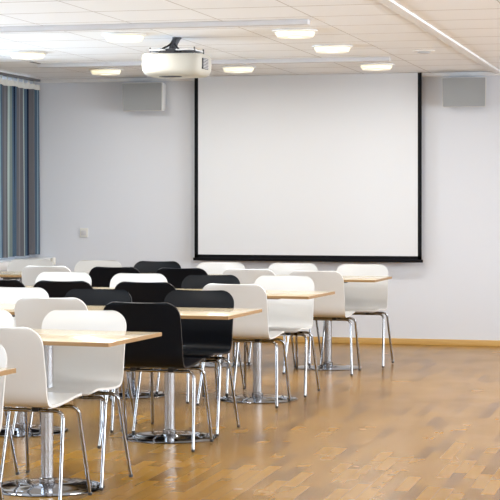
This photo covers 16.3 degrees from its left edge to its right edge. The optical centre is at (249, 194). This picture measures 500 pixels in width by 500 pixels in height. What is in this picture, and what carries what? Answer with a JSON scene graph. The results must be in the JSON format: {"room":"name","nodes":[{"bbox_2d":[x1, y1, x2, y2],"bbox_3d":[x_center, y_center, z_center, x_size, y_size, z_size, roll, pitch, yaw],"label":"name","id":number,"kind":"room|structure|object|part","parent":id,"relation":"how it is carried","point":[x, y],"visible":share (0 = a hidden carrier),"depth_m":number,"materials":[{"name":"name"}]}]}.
{"room":"lecture hall","nodes":[
{"label":"lecture hall","id":0,"kind":"room"},
{"bbox_2d":[0,75,29,279],"bbox_3d":[-4.691,0.130,7.918,0.280,2.540,19.470,0,0,14],"label":"wall","id":1,"kind":"structure","parent":0,"point":[3,77],"depth_m":16.90,"materials":[{"name":"white paint"}]},
{"bbox_2d":[0,257,54,270],"bbox_3d":[-4.418,0.650,7.844,0.285,0.070,19.420,0,0,14],"label":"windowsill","id":2,"kind":"structure","parent":1,"relation":"attached to","point":[3,263],"depth_m":16.69,"materials":[{"name":"white"}]},
{"bbox_2d":[0,342,499,499],"bbox_3d":[0.119,1.460,6.708,10.240,0.120,19.870,0,0,14],"label":"floor","id":3,"kind":"structure","parent":0,"point":[425,424],"depth_m":10.06,"materials":[{"name":"brown wood"}]},
{"bbox_2d":[0,344,6,499],"bbox_3d":[-1.239,0.986,6.775,0.562,0.816,0.550,0,0,14],"label":"chair","id":4,"kind":"object","parent":3,"relation":"on","point":[3,356],"visible":0.9,"depth_m":6.92,"materials":[{"name":"white plastic"}]},
{"bbox_3d":[-0.993,1.173,6.794,0.177,0.423,0.071,0,0,-31],"label":"leg","id":5,"kind":"part","parent":4,"relation":"part of","materials":[{"name":"silver metal"}]},
{"bbox_2d":[0,368,15,375],"bbox_3d":[-1.854,1.035,6.747,1.780,0.730,0.660,0,0,19],"label":"meeting table","id":6,"kind":"object","parent":3,"relation":"on","point":[3,371],"visible":1,"depth_m":6.72,"materials":[{"name":"brown wood"}]},
{"bbox_2d":[0,309,19,474],"bbox_3d":[-1.462,0.986,8.646,0.562,0.816,0.550,0,0,15],"label":"chair","id":7,"kind":"object","parent":3,"relation":"on","point":[6,319],"visible":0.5,"depth_m":8.81,"materials":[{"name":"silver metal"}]},
{"bbox_3d":[-1.216,1.173,8.663,0.177,0.423,0.071,0,0,-31],"label":"leg","id":8,"kind":"part","parent":7,"relation":"part of","materials":[{"name":"silver metal"}]},
{"bbox_2d":[0,280,25,287],"bbox_3d":[-1.682,0.986,12.251,0.562,0.816,0.550,0,0,15],"label":"chair","id":9,"kind":"object","parent":3,"relation":"on","point":[3,283],"visible":0.05,"depth_m":11.96,"materials":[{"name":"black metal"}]},
{"bbox_2d":[0,287,48,326],"bbox_3d":[-1.529,0.986,10.746,0.562,0.816,0.550,0,0,15],"label":"chair","id":10,"kind":"object","parent":3,"relation":"on","point":[8,295],"visible":0.22,"depth_m":10.98,"materials":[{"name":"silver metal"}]},
{"bbox_2d":[7,259,53,279],"bbox_3d":[-2.026,0.986,15.511,0.562,0.816,0.550,0,0,13],"label":"chair","id":11,"kind":"object","parent":3,"relation":"on","point":[16,264],"visible":0.15,"depth_m":15.77,"materials":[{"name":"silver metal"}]},
{"bbox_2d":[0,327,91,499],"bbox_3d":[-1.058,0.986,7.959,0.562,0.816,0.550,0,0,16],"label":"chair","id":12,"kind":"object","parent":3,"relation":"on","point":[23,346],"visible":0.96,"depth_m":7.72,"materials":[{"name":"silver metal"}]},
{"bbox_3d":[-1.044,0.971,8.006,0.356,0.017,0.198,0,0,16],"label":"seat frame","id":13,"kind":"part","parent":12,"relation":"part of","materials":[{"name":"silver metal"}]},
{"bbox_3d":[-0.855,1.173,7.818,0.071,0.423,0.177,0,0,-28],"label":"leg","id":14,"kind":"part","parent":12,"relation":"part of","materials":[{"name":"silver metal"}]},
{"bbox_3d":[-0.790,1.173,8.065,0.164,0.423,0.074,0,0,-33],"label":"leg","id":15,"kind":"part","parent":12,"relation":"part of","materials":[{"name":"silver metal"}]},
{"bbox_2d":[22,265,70,285],"bbox_3d":[-1.601,0.986,14.572,0.562,0.816,0.550,0,0,16],"label":"chair","id":16,"kind":"object","parent":3,"relation":"on","point":[30,273],"visible":0.08,"depth_m":14.35,"materials":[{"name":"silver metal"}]},
{"bbox_2d":[35,271,91,284],"bbox_3d":[-1.461,0.986,12.956,0.562,0.816,0.550,0,0,14],"label":"chair","id":17,"kind":"object","parent":3,"relation":"on","point":[49,276],"visible":0.11,"depth_m":13.20,"materials":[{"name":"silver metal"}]},
{"bbox_2d":[0,309,132,490],"bbox_3d":[-0.890,0.986,8.564,0.562,0.816,0.550,0,0,14],"label":"chair","id":18,"kind":"object","parent":3,"relation":"on","point":[85,370],"visible":0.59,"depth_m":8.74,"materials":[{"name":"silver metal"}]},
{"bbox_3d":[-1.153,1.173,8.449,0.164,0.423,0.074,0,0,-35],"label":"leg","id":19,"kind":"part","parent":18,"relation":"part of","materials":[{"name":"silver metal"}]},
{"bbox_3d":[-1.097,1.173,8.697,0.071,0.423,0.177,0,0,-30],"label":"leg","id":20,"kind":"part","parent":18,"relation":"part of","materials":[{"name":"silver metal"}]},
{"bbox_3d":[-0.901,0.971,8.517,0.356,0.017,0.198,0,0,14],"label":"seat frame","id":21,"kind":"part","parent":18,"relation":"part of","materials":[{"name":"silver metal"}]},
{"bbox_3d":[-0.710,1.173,8.340,0.074,0.423,0.164,0,0,-27],"label":"leg","id":22,"kind":"part","parent":18,"relation":"part of","materials":[{"name":"silver metal"}]},
{"bbox_3d":[-0.644,1.173,8.586,0.177,0.423,0.071,0,0,-32],"label":"leg","id":23,"kind":"part","parent":18,"relation":"part of","materials":[{"name":"silver metal"}]},
{"bbox_2d":[12,297,121,436],"bbox_3d":[-1.067,0.986,10.158,0.562,0.816,0.550,0,0,16],"label":"chair","id":24,"kind":"object","parent":3,"relation":"on","point":[30,312],"visible":0.2,"depth_m":9.94,"materials":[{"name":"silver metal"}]},
{"bbox_3d":[-1.313,1.173,10.143,0.177,0.423,0.071,0,0,-30],"label":"leg","id":25,"kind":"part","parent":24,"relation":"part of","materials":[{"name":"silver metal"}]},
{"bbox_3d":[-0.863,1.173,10.018,0.071,0.423,0.177,0,0,-29],"label":"leg","id":26,"kind":"part","parent":24,"relation":"part of","materials":[{"name":"silver metal"}]},
{"bbox_2d":[34,280,121,397],"bbox_3d":[-1.200,0.986,12.078,0.562,0.816,0.550,0,0,16],"label":"chair","id":27,"kind":"object","parent":3,"relation":"on","point":[55,289],"visible":0.04,"depth_m":11.84,"materials":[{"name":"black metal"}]},
{"bbox_2d":[0,271,155,281],"bbox_3d":[-1.498,1.035,14.845,1.780,0.730,0.660,0,0,16],"label":"meeting table","id":28,"kind":"object","parent":3,"relation":"on","point":[6,275],"visible":0.05,"depth_m":14.94,"materials":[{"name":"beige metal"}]},
{"bbox_2d":[2,329,161,496],"bbox_3d":[-1.379,1.035,8.514,1.780,0.730,0.660,0,0,19],"label":"meeting table","id":29,"kind":"object","parent":3,"relation":"on","point":[46,485],"visible":0.88,"depth_m":8.35,"materials":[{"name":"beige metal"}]},
{"bbox_3d":[-0.971,1.390,8.377,0.552,0.020,0.552,0,0,19],"label":"plate","id":30,"kind":"part","parent":29,"relation":"part of","materials":[{"name":"silver metal"}]},
{"bbox_2d":[29,288,136,432],"bbox_3d":[-0.998,0.986,10.571,0.562,0.816,0.550,0,0,14],"label":"chair","id":31,"kind":"object","parent":3,"relation":"on","point":[90,297],"visible":0.2,"depth_m":10.79,"materials":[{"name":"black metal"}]},
{"bbox_3d":[-1.261,1.173,10.457,0.164,0.423,0.074,0,0,-35],"label":"leg","id":32,"kind":"part","parent":31,"relation":"part of","materials":[{"name":"silver metal"}]},
{"bbox_3d":[-0.819,1.173,10.346,0.074,0.423,0.164,0,0,-27],"label":"leg","id":33,"kind":"part","parent":31,"relation":"part of","materials":[{"name":"silver metal"}]},
{"bbox_3d":[-0.752,1.173,10.592,0.177,0.423,0.071,0,0,-32],"label":"leg","id":34,"kind":"part","parent":31,"relation":"part of","materials":[{"name":"silver metal"}]},
{"bbox_2d":[74,260,121,271],"bbox_3d":[-1.402,0.986,15.272,0.562,0.816,0.550,0,0,14],"label":"chair","id":35,"kind":"object","parent":3,"relation":"on","point":[83,265],"visible":0.12,"depth_m":15.53,"materials":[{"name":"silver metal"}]},
{"bbox_2d":[89,266,140,286],"bbox_3d":[-1.032,0.986,14.367,0.562,0.816,0.550,0,0,14],"label":"chair","id":36,"kind":"object","parent":3,"relation":"on","point":[100,276],"visible":0.18,"depth_m":14.14,"materials":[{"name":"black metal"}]},
{"bbox_2d":[0,304,261,443],"bbox_3d":[-0.875,1.035,10.237,1.780,0.730,0.660,0,0,17],"label":"meeting table","id":37,"kind":"object","parent":3,"relation":"on","point":[169,434],"visible":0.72,"depth_m":10.09,"materials":[{"name":"silver metal"}]},
{"bbox_3d":[-1.354,1.390,10.383,0.552,0.020,0.552,0,0,17],"label":"plate","id":38,"kind":"part","parent":37,"relation":"part of","materials":[{"name":"silver metal"}]},
{"bbox_3d":[-0.464,1.390,10.112,0.552,0.020,0.552,0,0,17],"label":"plate","id":39,"kind":"part","parent":37,"relation":"part of","materials":[{"name":"silver metal"}]},
{"bbox_2d":[110,273,166,391],"bbox_3d":[-0.881,0.986,12.686,0.562,0.816,0.550,0,0,15],"label":"chair","id":40,"kind":"object","parent":3,"relation":"on","point":[129,277],"visible":0.08,"depth_m":12.94,"materials":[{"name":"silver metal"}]},
{"bbox_2d":[97,301,213,451],"bbox_3d":[-0.528,0.986,9.713,0.562,0.816,0.550,0,0,15],"label":"chair","id":41,"kind":"object","parent":3,"relation":"on","point":[164,353],"visible":0.78,"depth_m":9.49,"materials":[{"name":"black plastic"}]},
{"bbox_3d":[-0.775,1.173,9.697,0.177,0.423,0.071,0,0,-31],"label":"leg","id":42,"kind":"part","parent":41,"relation":"part of","materials":[{"name":"silver metal"}]},
{"bbox_3d":[-0.702,1.173,9.942,0.074,0.423,0.164,0,0,-26],"label":"leg","id":43,"kind":"part","parent":41,"relation":"part of","materials":[{"name":"silver metal"}]},
{"bbox_3d":[-0.516,0.971,9.760,0.356,0.017,0.198,0,0,15],"label":"seat frame","id":44,"kind":"part","parent":41,"relation":"part of","materials":[{"name":"silver metal"}]},
{"bbox_3d":[-0.324,1.173,9.575,0.071,0.423,0.177,0,0,-29],"label":"leg","id":45,"kind":"part","parent":41,"relation":"part of","materials":[{"name":"silver metal"}]},
{"bbox_3d":[-0.263,1.173,9.822,0.164,0.423,0.074,0,0,-34],"label":"leg","id":46,"kind":"part","parent":41,"relation":"part of","materials":[{"name":"silver metal"}]},
{"bbox_2d":[110,281,204,403],"bbox_3d":[-0.633,0.986,11.915,0.562,0.816,0.550,0,0,16],"label":"chair","id":47,"kind":"object","parent":3,"relation":"on","point":[140,292],"visible":0.23,"depth_m":11.68,"materials":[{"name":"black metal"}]},
{"bbox_3d":[-0.804,1.173,12.147,0.074,0.423,0.164,0,0,-25],"label":"leg","id":48,"kind":"part","parent":47,"relation":"part of","materials":[{"name":"silver metal"}]},
{"bbox_3d":[-0.431,1.173,11.774,0.071,0.423,0.177,0,0,-28],"label":"leg","id":49,"kind":"part","parent":47,"relation":"part of","materials":[{"name":"silver metal"}]},
{"bbox_3d":[-0.366,1.173,12.020,0.164,0.423,0.074,0,0,-33],"label":"leg","id":50,"kind":"part","parent":47,"relation":"part of","materials":[{"name":"silver metal"}]},
{"bbox_2d":[134,261,180,272],"bbox_3d":[-0.872,0.986,15.076,0.562,0.816,0.550,0,0,15],"label":"chair","id":51,"kind":"object","parent":3,"relation":"on","point":[142,266],"visible":0.1,"depth_m":15.32,"materials":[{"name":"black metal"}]},
{"bbox_2d":[132,290,239,436],"bbox_3d":[-0.371,0.986,10.414,0.562,0.816,0.550,0,0,15],"label":"chair","id":52,"kind":"object","parent":3,"relation":"on","point":[201,338],"visible":0.62,"depth_m":10.58,"materials":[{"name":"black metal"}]},
{"bbox_3d":[-0.637,1.173,10.304,0.164,0.423,0.074,0,0,-34],"label":"leg","id":53,"kind":"part","parent":52,"relation":"part of","materials":[{"name":"silver metal"}]},
{"bbox_3d":[-0.576,1.173,10.551,0.071,0.423,0.177,0,0,-29],"label":"leg","id":54,"kind":"part","parent":52,"relation":"part of","materials":[{"name":"silver metal"}]},
{"bbox_3d":[-0.196,1.173,10.186,0.074,0.423,0.164,0,0,-26],"label":"leg","id":55,"kind":"part","parent":52,"relation":"part of","materials":[{"name":"silver metal"}]},
{"bbox_3d":[-0.125,1.173,10.430,0.177,0.423,0.071,0,0,-31],"label":"leg","id":56,"kind":"part","parent":52,"relation":"part of","materials":[{"name":"silver metal"}]},
{"bbox_2d":[156,268,230,368],"bbox_3d":[-0.479,0.986,14.145,0.562,0.816,0.550,0,0,15],"label":"chair","id":57,"kind":"object","parent":3,"relation":"on","point":[174,276],"visible":0.09,"depth_m":13.91,"materials":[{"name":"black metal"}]},
{"bbox_2d":[155,274,245,395],"bbox_3d":[-0.343,0.986,12.469,0.562,0.816,0.550,0,0,15],"label":"chair","id":58,"kind":"object","parent":3,"relation":"on","point":[193,281],"visible":0.16,"depth_m":12.70,"materials":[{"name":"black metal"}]},
{"bbox_3d":[-0.608,1.173,12.358,0.164,0.423,0.074,0,0,-34],"label":"leg","id":59,"kind":"part","parent":58,"relation":"part of","materials":[{"name":"silver metal"}]},
{"bbox_3d":[-0.168,1.173,12.241,0.074,0.423,0.164,0,0,-26],"label":"leg","id":60,"kind":"part","parent":58,"relation":"part of","materials":[{"name":"silver metal"}]},
{"bbox_3d":[-0.097,1.173,12.486,0.177,0.423,0.071,0,0,-31],"label":"leg","id":61,"kind":"part","parent":58,"relation":"part of","materials":[{"name":"silver metal"}]},
{"bbox_2d":[93,287,334,403],"bbox_3d":[-0.357,1.035,12.136,1.780,0.730,0.660,0,0,18],"label":"meeting table","id":62,"kind":"object","parent":3,"relation":"on","point":[257,396],"visible":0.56,"depth_m":11.98,"materials":[{"name":"silver metal"}]},
{"bbox_3d":[-0.833,1.390,12.292,0.552,0.020,0.552,0,0,18],"label":"plate","id":63,"kind":"part","parent":62,"relation":"part of","materials":[{"name":"silver metal"}]},
{"bbox_3d":[0.051,1.390,12.003,0.552,0.020,0.552,0,0,18],"label":"plate","id":64,"kind":"part","parent":62,"relation":"part of","materials":[{"name":"silver metal"}]},
{"bbox_2d":[197,262,248,357],"bbox_3d":[-0.315,0.986,14.895,0.562,0.816,0.550,0,0,15],"label":"chair","id":65,"kind":"object","parent":3,"relation":"on","point":[209,267],"visible":0.09,"depth_m":15.13,"materials":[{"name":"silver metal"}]},
{"bbox_2d":[196,283,290,407],"bbox_3d":[-0.044,0.986,11.664,0.562,0.816,0.550,0,0,15],"label":"chair","id":66,"kind":"object","parent":3,"relation":"on","point":[253,328],"visible":0.63,"depth_m":11.44,"materials":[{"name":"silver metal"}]},
{"bbox_3d":[-0.291,1.173,11.649,0.177,0.423,0.071,0,0,-31],"label":"leg","id":67,"kind":"part","parent":66,"relation":"part of","materials":[{"name":"silver metal"}]},
{"bbox_3d":[-0.217,1.173,11.893,0.074,0.423,0.164,0,0,-26],"label":"leg","id":68,"kind":"part","parent":66,"relation":"part of","materials":[{"name":"silver metal"}]},
{"bbox_3d":[-0.031,0.971,11.711,0.356,0.017,0.198,0,0,15],"label":"seat frame","id":69,"kind":"part","parent":66,"relation":"part of","materials":[{"name":"silver metal"}]},
{"bbox_3d":[0.160,1.173,11.525,0.071,0.423,0.177,0,0,-29],"label":"leg","id":70,"kind":"part","parent":66,"relation":"part of","materials":[{"name":"silver metal"}]},
{"bbox_3d":[0.222,1.173,11.772,0.164,0.423,0.074,0,0,-33],"label":"leg","id":71,"kind":"part","parent":66,"relation":"part of","materials":[{"name":"silver metal"}]},
{"bbox_2d":[217,268,295,369],"bbox_3d":[0.052,0.986,13.991,0.562,0.816,0.550,0,0,15],"label":"chair","id":72,"kind":"object","parent":3,"relation":"on","point":[245,276],"visible":0.22,"depth_m":13.76,"materials":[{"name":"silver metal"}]},
{"bbox_3d":[-0.122,1.173,14.219,0.074,0.423,0.164,0,0,-26],"label":"leg","id":73,"kind":"part","parent":72,"relation":"part of","materials":[{"name":"silver metal"}]},
{"bbox_3d":[0.257,1.173,13.853,0.071,0.423,0.177,0,0,-29],"label":"leg","id":74,"kind":"part","parent":72,"relation":"part of","materials":[{"name":"silver metal"}]},
{"bbox_3d":[0.318,1.173,14.100,0.164,0.423,0.074,0,0,-34],"label":"leg","id":75,"kind":"part","parent":72,"relation":"part of","materials":[{"name":"silver metal"}]},
{"bbox_2d":[233,275,319,397],"bbox_3d":[0.190,0.986,12.355,0.562,0.816,0.550,0,0,13],"label":"chair","id":76,"kind":"object","parent":3,"relation":"on","point":[290,316],"visible":0.66,"depth_m":12.53,"materials":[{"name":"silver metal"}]},
{"bbox_3d":[-0.072,1.173,12.238,0.164,0.423,0.074,0,0,-35],"label":"leg","id":77,"kind":"part","parent":76,"relation":"part of","materials":[{"name":"silver metal"}]},
{"bbox_3d":[-0.019,1.173,12.487,0.071,0.423,0.177,0,0,-31],"label":"leg","id":78,"kind":"part","parent":76,"relation":"part of","materials":[{"name":"silver metal"}]},
{"bbox_3d":[0.179,0.971,12.308,0.356,0.017,0.198,0,0,13],"label":"seat frame","id":79,"kind":"part","parent":76,"relation":"part of","materials":[{"name":"silver metal"}]},
{"bbox_3d":[0.371,1.173,12.132,0.074,0.423,0.164,0,0,-28],"label":"leg","id":80,"kind":"part","parent":76,"relation":"part of","materials":[{"name":"silver metal"}]},
{"bbox_3d":[0.436,1.173,12.379,0.177,0.423,0.071,0,0,-32],"label":"leg","id":81,"kind":"part","parent":76,"relation":"part of","materials":[{"name":"silver metal"}]},
{"bbox_2d":[248,263,320,364],"bbox_3d":[0.302,0.986,14.657,0.562,0.816,0.550,0,0,15],"label":"chair","id":82,"kind":"object","parent":3,"relation":"on","point":[277,268],"visible":0.18,"depth_m":14.89,"materials":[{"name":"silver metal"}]},
{"bbox_3d":[0.038,1.173,14.545,0.164,0.423,0.074,0,0,-34],"label":"leg","id":83,"kind":"part","parent":82,"relation":"part of","materials":[{"name":"silver metal"}]},
{"bbox_3d":[0.479,1.173,14.431,0.074,0.423,0.164,0,0,-27],"label":"leg","id":84,"kind":"part","parent":82,"relation":"part of","materials":[{"name":"silver metal"}]},
{"bbox_3d":[0.549,1.173,14.676,0.177,0.423,0.071,0,0,-31],"label":"leg","id":85,"kind":"part","parent":82,"relation":"part of","materials":[{"name":"silver metal"}]},
{"bbox_2d":[195,274,391,370],"bbox_3d":[0.222,1.035,14.343,1.780,0.730,0.660,0,0,16],"label":"meeting table","id":86,"kind":"object","parent":3,"relation":"on","point":[327,365],"visible":0.47,"depth_m":14.20,"materials":[{"name":"silver metal"}]},
{"bbox_3d":[-0.258,1.390,14.483,0.552,0.020,0.552,0,0,16],"label":"plate","id":87,"kind":"part","parent":86,"relation":"part of","materials":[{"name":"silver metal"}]},
{"bbox_3d":[0.635,1.390,14.222,0.552,0.020,0.552,0,0,16],"label":"plate","id":88,"kind":"part","parent":86,"relation":"part of","materials":[{"name":"silver metal"}]},
{"bbox_2d":[282,270,360,375],"bbox_3d":[0.564,0.992,13.769,0.562,0.816,0.550,0,0,14],"label":"chair","id":89,"kind":"object","parent":3,"relation":"on","point":[329,307],"visible":0.61,"depth_m":13.54,"materials":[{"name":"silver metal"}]},
{"bbox_3d":[0.318,1.179,13.750,0.177,0.423,0.071,0,0,-32],"label":"leg","id":90,"kind":"part","parent":89,"relation":"part of","materials":[{"name":"silver metal"}]},
{"bbox_3d":[0.387,1.179,13.995,0.074,0.423,0.164,0,0,-27],"label":"leg","id":91,"kind":"part","parent":89,"relation":"part of","materials":[{"name":"silver metal"}]},
{"bbox_3d":[0.576,0.976,13.816,0.356,0.017,0.198,0,0,14],"label":"seat frame","id":92,"kind":"part","parent":89,"relation":"part of","materials":[{"name":"silver metal"}]},
{"bbox_3d":[0.771,1.179,13.634,0.071,0.423,0.177,0,0,-30],"label":"leg","id":93,"kind":"part","parent":89,"relation":"part of","materials":[{"name":"silver metal"}]},
{"bbox_3d":[0.828,1.179,13.882,0.164,0.423,0.074,0,0,-34],"label":"leg","id":94,"kind":"part","parent":89,"relation":"part of","materials":[{"name":"silver metal"}]},
{"bbox_2d":[320,264,393,367],"bbox_3d":[0.884,0.986,14.429,0.562,0.816,0.550,0,0,13],"label":"chair","id":95,"kind":"object","parent":3,"relation":"on","point":[364,298],"visible":0.7,"depth_m":14.61,"materials":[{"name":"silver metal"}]},
{"bbox_3d":[0.622,1.173,14.311,0.164,0.423,0.074,0,0,-35],"label":"leg","id":96,"kind":"part","parent":95,"relation":"part of","materials":[{"name":"silver metal"}]},
{"bbox_3d":[0.873,0.971,14.381,0.356,0.017,0.198,0,0,13],"label":"seat frame","id":97,"kind":"part","parent":95,"relation":"part of","materials":[{"name":"silver metal"}]},
{"bbox_3d":[1.065,1.173,14.206,0.074,0.423,0.164,0,0,-28],"label":"leg","id":98,"kind":"part","parent":95,"relation":"part of","materials":[{"name":"silver metal"}]},
{"bbox_3d":[1.130,1.173,14.452,0.177,0.423,0.071,0,0,-32],"label":"leg","id":99,"kind":"part","parent":95,"relation":"part of","materials":[{"name":"silver metal"}]},
{"bbox_2d":[0,0,499,78],"bbox_3d":[0.119,-1.200,6.708,10.240,0.120,19.870,0,0,14],"label":"ceiling","id":100,"kind":"structure","parent":0,"point":[373,29],"depth_m":12.35,"materials":[{"name":"tile"}]},
{"bbox_2d":[0,72,39,81],"bbox_3d":[-2.395,-1.129,16.043,0.040,0.022,2.550,0,0,14],"label":"rail","id":101,"kind":"object","parent":100,"relation":"attached to","point":[2,74],"visible":1,"depth_m":16.77,"materials":[{"name":"grey metal"}]},
{"bbox_2d":[0,75,40,257],"bbox_3d":[-2.386,-0.265,16.059,0.076,1.708,2.497,0,0,14],"label":"curtain","id":102,"kind":"object","parent":101,"relation":"hanging from","point":[19,101],"visible":1,"depth_m":16.79,"materials":[{"name":"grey fabric"}]},
{"bbox_2d":[8,51,46,59],"bbox_3d":[-1.776,-1.113,13.975,0.316,0.053,0.316,0,0,14],"label":"ceiling light","id":103,"kind":"object","parent":100,"relation":"attached to","point":[28,55],"visible":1,"depth_m":13.88,"materials":[{"name":"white glass"}]},
{"bbox_2d":[88,68,122,74],"bbox_3d":[-1.305,-1.113,15.847,0.316,0.053,0.316,0,0,14],"label":"ceiling light","id":104,"kind":"object","parent":100,"relation":"attached to","point":[95,71],"visible":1,"depth_m":15.74,"materials":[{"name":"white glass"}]},
{"bbox_2d":[102,32,146,42],"bbox_3d":[-0.890,-1.113,12.412,0.316,0.053,0.316,0,0,14],"label":"ceiling light","id":105,"kind":"object","parent":100,"relation":"attached to","point":[120,37],"visible":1,"depth_m":12.31,"materials":[{"name":"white glass"}]},
{"bbox_2d":[0,19,309,32],"bbox_3d":[-1.517,-1.123,11.848,3.920,0.034,0.080,0,0,14],"label":"trim","id":106,"kind":"structure","parent":100,"relation":"attached to","point":[290,22],"depth_m":11.59,"materials":[{"name":"grey metal"}]},
{"bbox_2d":[142,37,210,78],"bbox_3d":[-0.525,-0.998,12.660,0.463,0.303,0.380,0,0,14],"label":"projector","id":107,"kind":"object","parent":100,"relation":"attached to","point":[172,62],"visible":1,"depth_m":12.50,"materials":[{"name":"white plastic"}]},
{"bbox_3d":[-0.633,-1.040,12.687,0.115,0.009,0.270,0,0,14],"label":"mounting rail","id":108,"kind":"part","parent":107,"relation":"part of","materials":[{"name":"white"}]},
{"bbox_3d":[-0.548,-1.086,12.650,0.092,0.125,0.058,0,0,-33],"label":"arm","id":109,"kind":"part","parent":107,"relation":"part of","materials":[{"name":"grey plastic"}]},
{"bbox_3d":[-0.434,-1.040,12.637,0.135,0.009,0.270,0,0,14],"label":"mounting rail","id":110,"kind":"part","parent":107,"relation":"part of","materials":[{"name":"white"}]},
{"bbox_3d":[-0.323,-0.941,12.555,0.013,0.078,0.145,0,0,14],"label":"vent panel","id":111,"kind":"part","parent":107,"relation":"part of","materials":[{"name":"grey plastic"}]},
{"bbox_2d":[37,57,390,67],"bbox_3d":[-0.339,-1.123,14.830,3.090,0.034,0.080,0,0,14],"label":"trim","id":112,"kind":"structure","parent":100,"relation":"attached to","point":[346,59],"depth_m":14.72,"materials":[{"name":"grey metal"}]},
{"bbox_2d":[221,65,255,72],"bbox_3d":[-0.103,-1.113,15.544,0.316,0.053,0.316,0,0,14],"label":"ceiling light","id":113,"kind":"object","parent":100,"relation":"attached to","point":[234,68],"visible":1,"depth_m":15.44,"materials":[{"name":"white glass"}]},
{"bbox_2d":[272,28,317,38],"bbox_3d":[0.312,-1.113,12.109,0.316,0.053,0.316,0,0,14],"label":"ceiling light","id":114,"kind":"object","parent":100,"relation":"attached to","point":[286,33],"visible":1,"depth_m":12.01,"materials":[{"name":"white"}]},
{"bbox_2d":[193,73,422,262],"bbox_3d":[0.532,-0.255,16.541,2.219,1.767,0.026,0,0,14],"label":"projection screen","id":115,"kind":"object","parent":100,"relation":"hanging from","point":[314,167],"visible":0.97,"depth_m":16.53,"materials":[{"name":"white fabric"}]},
{"bbox_2d":[312,44,352,52],"bbox_3d":[0.629,-1.113,13.370,0.316,0.053,0.316,0,0,14],"label":"ceiling light","id":116,"kind":"object","parent":100,"relation":"attached to","point":[322,48],"visible":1,"depth_m":13.27,"materials":[{"name":"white glass"}]},
{"bbox_2d":[358,63,393,70],"bbox_3d":[1.100,-1.113,15.242,0.316,0.053,0.316,0,0,14],"label":"ceiling light","id":117,"kind":"object","parent":100,"relation":"attached to","point":[364,66],"visible":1,"depth_m":15.14,"materials":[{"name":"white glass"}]},
{"bbox_2d":[413,50,434,53],"bbox_3d":[1.374,-1.129,13.832,0.170,0.022,0.170,0,0,14],"label":"ceiling vent","id":118,"kind":"object","parent":100,"relation":"in","point":[417,51],"visible":1,"depth_m":13.78,"materials":[{"name":"white plastic"}]},
{"bbox_2d":[377,0,499,72],"bbox_3d":[-0.076,-1.132,6.752,0.070,0.016,19.420,0,0,14],"label":"trim","id":119,"kind":"structure","parent":100,"relation":"attached to","point":[391,4],"depth_m":12.11,"materials":[{"name":"white metal"}]},
{"bbox_2d":[30,76,499,339],"bbox_3d":[2.518,0.130,16.247,10.240,2.540,0.200,0,0,14],"label":"wall","id":120,"kind":"structure","parent":0,"point":[124,177],"depth_m":16.93,"materials":[{"name":"white paint"}]},
{"bbox_2d":[80,228,87,236],"bbox_3d":[-1.631,0.370,17.178,0.084,0.090,0.016,0,0,14],"label":"light switch","id":121,"kind":"object","parent":120,"relation":"attached to","point":[83,231],"visible":1,"depth_m":17.17,"materials":[{"name":"white plastic"}]},
{"bbox_2d":[122,82,165,110],"bbox_3d":[-1.014,-0.945,16.922,0.414,0.275,0.213,0,0,14],"label":"wall speaker","id":122,"kind":"object","parent":120,"relation":"attached to","point":[140,96],"visible":1,"depth_m":16.83,"materials":[{"name":"white plastic"},{"name":"grey metal"}]},
{"bbox_2d":[29,72,499,82],"bbox_3d":[2.538,-1.123,16.123,9.740,0.035,0.030,0,0,14],"label":"trim","id":123,"kind":"structure","parent":120,"relation":"attached to","point":[448,73],"depth_m":17.00,"materials":[{"name":"white"}]},
{"bbox_2d":[275,336,499,345],"bbox_3d":[2.540,1.373,16.130,9.700,0.055,0.016,0,0,14],"label":"baseboard","id":124,"kind":"structure","parent":120,"relation":"attached to","point":[300,338],"depth_m":16.39,"materials":[{"name":"brown wood"}]},
{"bbox_2d":[441,77,486,106],"bbox_3d":[1.987,-0.945,16.167,0.414,0.275,0.213,0,0,14],"label":"wall speaker","id":125,"kind":"object","parent":120,"relation":"attached to","point":[456,91],"visible":1,"depth_m":16.07,"materials":[{"name":"white plastic"},{"name":"grey metal mesh"}]}
]}

